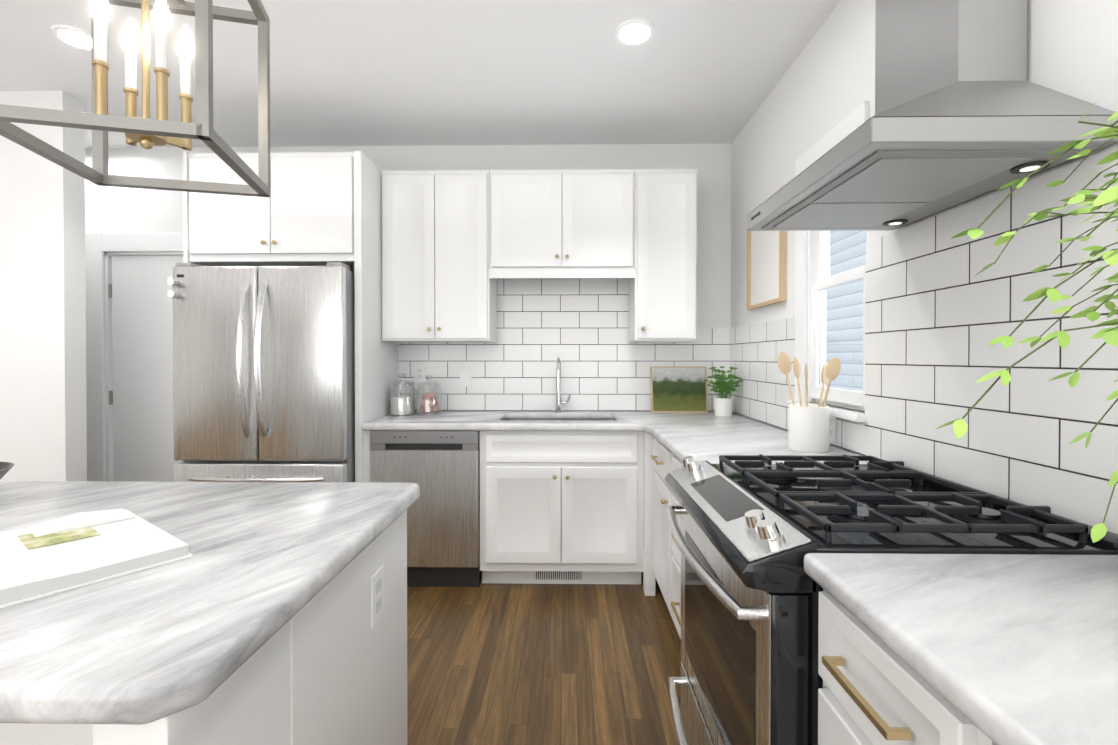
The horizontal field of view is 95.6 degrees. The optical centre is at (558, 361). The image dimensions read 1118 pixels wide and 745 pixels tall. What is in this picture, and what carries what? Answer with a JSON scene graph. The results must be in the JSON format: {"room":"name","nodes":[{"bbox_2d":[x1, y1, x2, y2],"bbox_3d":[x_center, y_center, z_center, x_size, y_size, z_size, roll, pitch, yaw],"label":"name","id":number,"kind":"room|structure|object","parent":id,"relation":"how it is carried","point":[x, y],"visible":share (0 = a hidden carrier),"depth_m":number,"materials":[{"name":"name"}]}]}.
{"room":"kitchen","nodes":[
{"label":"kitchen","id":0,"kind":"room"},
{"bbox_2d":[0,91,86,480],"bbox_3d":[-3.748,-0.093,2.765,2.255,2.680,0.120,0,0,1],"label":"wall","id":1,"kind":"structure","parent":0,"point":[43,421],"depth_m":2.69,"materials":[{"name":"white paint"}]},
{"bbox_2d":[84,144,730,411],"bbox_3d":[-1.924,-0.099,3.456,6.120,2.680,0.120,0,0,1],"label":"wall","id":2,"kind":"structure","parent":0,"point":[110,209],"depth_m":3.36,"materials":[{"name":"white paint"}]},
{"bbox_2d":[85,233,183,480],"bbox_3d":[-2.584,0.189,3.459,1.190,2.105,0.140,0,0,1],"label":"door frame","id":3,"kind":"structure","parent":2,"relation":"attached to","point":[99,412],"depth_m":3.40,"materials":[{"name":"white paint"}]},
{"bbox_2d":[108,255,183,481],"bbox_3d":[-2.586,0.258,3.433,0.902,1.952,0.053,0,0,1],"label":"door","id":4,"kind":"structure","parent":2,"relation":"in","point":[141,393],"depth_m":3.42,"materials":[{"name":"white paint"}]},
{"bbox_2d":[381,170,496,341],"bbox_3d":[-0.741,-0.640,3.178,0.651,1.023,0.364,0,0,1],"label":"upper cabinet","id":5,"kind":"object","parent":2,"relation":"attached to","point":[439,284],"visible":0.98,"depth_m":3.03,"materials":[{"name":"white paint"}]},
{"bbox_2d":[489,169,634,278],"bbox_3d":[0.021,-0.826,3.164,0.868,0.650,0.364,0,0,1],"label":"upper cabinet","id":6,"kind":"object","parent":2,"relation":"attached to","point":[562,223],"visible":1,"depth_m":3.02,"materials":[{"name":"white paint"}]},
{"bbox_2d":[399,278,729,410],"bbox_3d":[0.029,-0.114,3.360,2.190,0.877,0.010,0,0,1],"label":"wall tile","id":7,"kind":"structure","parent":2,"relation":"attached to","point":[579,327],"depth_m":3.35,"materials":[{"name":"white tile"}]},
{"bbox_2d":[414,365,424,381],"bbox_3d":[-0.925,0.077,3.368,0.075,0.118,0.006,0,0,1],"label":"outlet","id":8,"kind":"object","parent":7,"relation":"attached to","point":[419,373],"visible":0.88,"depth_m":3.37,"materials":[{"name":"white plastic"}]},
{"bbox_2d":[460,369,470,386],"bbox_3d":[-0.621,0.107,3.361,0.075,0.118,0.012,0,0,1],"label":"light switch","id":9,"kind":"object","parent":7,"relation":"attached to","point":[465,377],"visible":1,"depth_m":3.36,"materials":[{"name":"white plastic"}]},
{"bbox_2d":[629,169,696,341],"bbox_3d":[0.641,-0.639,3.156,0.370,1.023,0.364,0,0,1],"label":"upper cabinet","id":10,"kind":"object","parent":2,"relation":"attached to","point":[663,295],"visible":1,"depth_m":3.01,"materials":[{"name":"white paint"}]},
{"bbox_2d":[0,0,840,147],"bbox_3d":[-1.917,-1.440,0.134,6.240,0.060,6.740,0,0,1],"label":"ceiling","id":11,"kind":"structure","parent":0,"point":[439,72],"depth_m":2.46,"materials":[{"name":"white paint"}]},
{"bbox_2d":[51,24,90,50],"bbox_3d":[-2.114,-1.421,2.228,0.170,0.014,0.170,0,0,1],"label":"recessed light","id":12,"kind":"object","parent":11,"relation":"in","point":[76,37],"visible":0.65,"depth_m":2.20,"materials":[{"name":"white paint"}]},
{"bbox_2d":[0,0,269,196],"bbox_3d":[-0.999,-0.949,1.224,0.424,0.939,0.424,0,0,-14],"label":"pendant light","id":13,"kind":"object","parent":11,"relation":"hanging from","point":[145,131],"visible":1,"depth_m":1.22,"materials":[{"name":"silver metal"}]},
{"bbox_2d":[615,18,654,45],"bbox_3d":[0.326,-1.421,2.189,0.170,0.014,0.170,0,0,1],"label":"recessed light","id":14,"kind":"object","parent":11,"relation":"in","point":[635,32],"visible":0.94,"depth_m":2.17,"materials":[{"name":"white paint"}]},
{"bbox_2d":[407,572,687,744],"bbox_3d":[-1.917,1.299,0.157,6.240,0.060,6.740,0,0,1],"label":"floor","id":15,"kind":"structure","parent":0,"point":[535,664],"depth_m":2.09,"materials":[{"name":"brown wood"}]},
{"bbox_2d":[0,509,406,744],"bbox_3d":[-1.337,0.825,1.003,1.842,0.875,0.857,0,0,1],"label":"kitchen island","id":16,"kind":"object","parent":15,"relation":"on","point":[326,664],"visible":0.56,"depth_m":0.91,"materials":[{"name":"white paint"}]},
{"bbox_2d":[0,481,419,724],"bbox_3d":[-1.323,0.365,1.000,1.860,0.045,0.900,0,0,1],"label":"island countertop","id":17,"kind":"structure","parent":16,"relation":"on","point":[263,565],"depth_m":0.75,"materials":[{"name":"stone"}]},
{"bbox_2d":[0,461,13,478],"bbox_3d":[-1.461,0.269,1.141,0.320,0.143,0.320,0,0,1],"label":"bowl","id":18,"kind":"object","parent":17,"relation":"on","point":[5,467],"visible":1,"depth_m":1.26,"materials":[{"name":"grey wood"}]},
{"bbox_2d":[0,508,192,608],"bbox_3d":[-0.926,0.327,0.814,0.366,0.033,0.457,0,1,36],"label":"open book","id":19,"kind":"object","parent":17,"relation":"on","point":[62,554],"visible":1,"depth_m":0.86,"materials":[{"name":"white paper"}]},
{"bbox_2d":[167,262,354,481],"bbox_3d":[-1.572,0.361,2.960,0.900,1.770,0.808,0,0,1],"label":"fridge","id":20,"kind":"object","parent":15,"relation":"on","point":[263,373],"visible":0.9,"depth_m":2.65,"materials":[{"name":"grey metal"}]},
{"bbox_2d":[183,151,398,481],"bbox_3d":[-1.541,0.047,3.064,1.018,2.395,0.648,0,0,1],"label":"cabinet","id":21,"kind":"object","parent":15,"relation":"on","point":[318,208],"visible":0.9,"depth_m":2.77,"materials":[{"name":"white paint"}]},
{"bbox_2d":[370,431,481,586],"bbox_3d":[-0.732,0.809,3.050,0.593,0.872,0.571,0,0,1],"label":"dishwasher","id":22,"kind":"object","parent":15,"relation":"on","point":[441,469],"visible":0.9,"depth_m":2.76,"materials":[{"name":"grey metal"}]},
{"bbox_2d":[480,419,642,583],"bbox_3d":[0.017,0.807,3.046,0.895,0.875,0.648,0,0,1],"label":"base cabinet","id":23,"kind":"object","parent":15,"relation":"on","point":[561,507],"visible":0.96,"depth_m":2.76,"materials":[{"name":"white paint"}]},
{"bbox_2d":[643,432,674,624],"bbox_3d":[0.786,0.810,2.779,0.652,0.875,1.137,0,0,1],"label":"base cabinet","id":24,"kind":"object","parent":15,"relation":"on","point":[658,553],"visible":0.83,"depth_m":2.57,"materials":[{"name":"white paint"}]},
{"bbox_2d":[361,411,761,430],"bbox_3d":[0.030,0.350,3.029,2.192,0.040,0.673,0,0,1],"label":"countertop","id":25,"kind":"structure","parent":24,"relation":"on","point":[448,420],"depth_m":2.87,"materials":[{"name":"stone"}]},
{"bbox_2d":[389,373,415,415],"bbox_3d":[-0.974,0.200,3.154,0.156,0.257,0.156,0,0,1],"label":"flour canister","id":26,"kind":"object","parent":25,"relation":"on","point":[401,405],"visible":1,"depth_m":3.10,"materials":[{"name":"clear glass"}]},
{"bbox_2d":[416,375,440,415],"bbox_3d":[-0.809,0.205,3.151,0.150,0.247,0.150,0,0,1],"label":"jar","id":27,"kind":"object","parent":25,"relation":"on","point":[428,403],"visible":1,"depth_m":3.12,"materials":[{"name":"clear glass"}]},
{"bbox_2d":[554,356,570,412],"bbox_3d":[0.023,0.145,3.213,0.109,0.366,0.214,0,0,1],"label":"faucet","id":28,"kind":"object","parent":25,"relation":"on","point":[559,401],"visible":1,"depth_m":3.27,"materials":[{"name":"silver metal"}]},
{"bbox_2d":[651,367,707,412],"bbox_3d":[0.784,0.180,3.313,0.360,0.299,0.065,0,0,1],"label":"painting","id":29,"kind":"object","parent":25,"relation":"on","point":[678,389],"visible":0.93,"depth_m":3.30,"materials":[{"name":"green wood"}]},
{"bbox_2d":[703,366,742,416],"bbox_3d":[1.003,0.178,3.110,0.234,0.301,0.216,0,0,1],"label":"herb pot","id":30,"kind":"object","parent":25,"relation":"on","point":[723,402],"visible":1,"depth_m":3.07,"materials":[{"name":"white ceramic"}]},
{"bbox_2d":[637,423,868,463],"bbox_3d":[0.767,0.357,2.187,0.692,0.040,0.990,0,0,1],"label":"countertop","id":31,"kind":"structure","parent":24,"relation":"on","point":[711,437],"depth_m":2.17,"materials":[{"name":"stone"}]},
{"bbox_2d":[777,352,840,452],"bbox_3d":[0.960,0.150,1.960,0.217,0.378,0.213,0,0,1],"label":"utensil crock","id":32,"kind":"object","parent":31,"relation":"on","point":[808,428],"visible":1,"depth_m":1.90,"materials":[{"name":"white ceramic"}]},
{"bbox_2d":[671,455,682,639],"bbox_3d":[0.774,0.817,1.956,0.650,0.875,0.500,0,0,1],"label":"base cabinet","id":33,"kind":"object","parent":15,"relation":"on","point":[677,463],"visible":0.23,"depth_m":2.09,"materials":[{"name":"white paint"}]},
{"bbox_2d":[665,454,1117,744],"bbox_3d":[0.700,0.780,1.314,0.772,0.959,0.751,0,0,1],"label":"range","id":34,"kind":"object","parent":15,"relation":"on","point":[751,533],"visible":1,"depth_m":1.08,"materials":[{"name":"black metal"}]},
{"bbox_2d":[818,589,995,744],"bbox_3d":[0.755,0.827,0.746,0.650,0.875,0.370,0,0,1],"label":"base cabinet","id":35,"kind":"object","parent":15,"relation":"on","point":[874,690],"visible":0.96,"depth_m":0.75,"materials":[{"name":"white paint"}]},
{"bbox_3d":[0.734,0.838,-0.591,0.650,0.875,0.895,0,0,1],"label":"base cabinet","id":36,"kind":"object","parent":15,"relation":"on","visible":0},
{"bbox_2d":[804,553,1117,744],"bbox_3d":[0.754,0.376,-0.057,0.647,0.040,1.971,0,0,1],"label":"countertop","id":37,"kind":"structure","parent":36,"relation":"on","point":[1009,649],"depth_m":0.67,"materials":[{"name":"stone"}]},
{"bbox_2d":[935,100,1117,542],"bbox_3d":[0.727,0.021,0.595,0.653,0.659,0.548,0,0,1],"label":"potted plant","id":38,"kind":"object","parent":37,"relation":"on","point":[1109,335],"visible":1,"depth_m":0.55,"materials":[{"name":"green plant"}]},
{"bbox_2d":[731,0,1117,455],"bbox_3d":[1.120,-0.070,0.098,0.075,2.680,6.740,0,0,1],"label":"wall","id":39,"kind":"structure","parent":0,"point":[825,85],"depth_m":2.04,"materials":[{"name":"white paint"}]},
{"bbox_2d":[747,231,785,309],"bbox_3d":[1.109,-0.570,2.729,0.028,0.535,0.470,0,0,1],"label":"framed picture","id":40,"kind":"object","parent":39,"relation":"attached to","point":[766,268],"visible":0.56,"depth_m":2.72,"materials":[{"name":"white paper"}]},
{"bbox_2d":[787,101,868,421],"bbox_3d":[1.127,-0.357,2.085,0.125,1.160,0.580,0,0,1],"label":"window","id":41,"kind":"structure","parent":39,"relation":"in","point":[826,281],"depth_m":2.22,"materials":[{"name":"white paint"}]},
{"bbox_2d":[729,146,1117,533],"bbox_3d":[1.077,-0.030,0.099,0.012,0.764,6.500,0,0,1],"label":"wall tiles","id":42,"kind":"structure","parent":39,"relation":"attached to","point":[939,315],"depth_m":1.28,"materials":[{"name":"white tile"}]},
{"bbox_2d":[830,416,835,442],"bbox_3d":[1.100,0.263,2.051,0.006,0.118,0.075,0,0,1],"label":"outlet","id":43,"kind":"object","parent":42,"relation":"attached to","point":[832,429],"visible":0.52,"depth_m":2.03,"materials":[{"name":"white plastic"}]},
{"bbox_2d":[746,0,1117,230],"bbox_3d":[0.850,-0.919,1.320,0.479,1.000,0.690,0,0,1],"label":"range hood","id":44,"kind":"object","parent":39,"relation":"attached to","point":[965,110],"visible":1,"depth_m":1.18,"materials":[{"name":"silver metal"}]},
{"label":"outside","id":45,"kind":"structure","parent":0,"visible":0},
{"bbox_2d":[826,231,866,391],"bbox_3d":[2.767,-0.762,3.816,0.050,6.000,11.000,0,0,1],"label":"siding","id":46,"kind":"object","parent":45,"point":[843,319],"depth_m":4.86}
]}

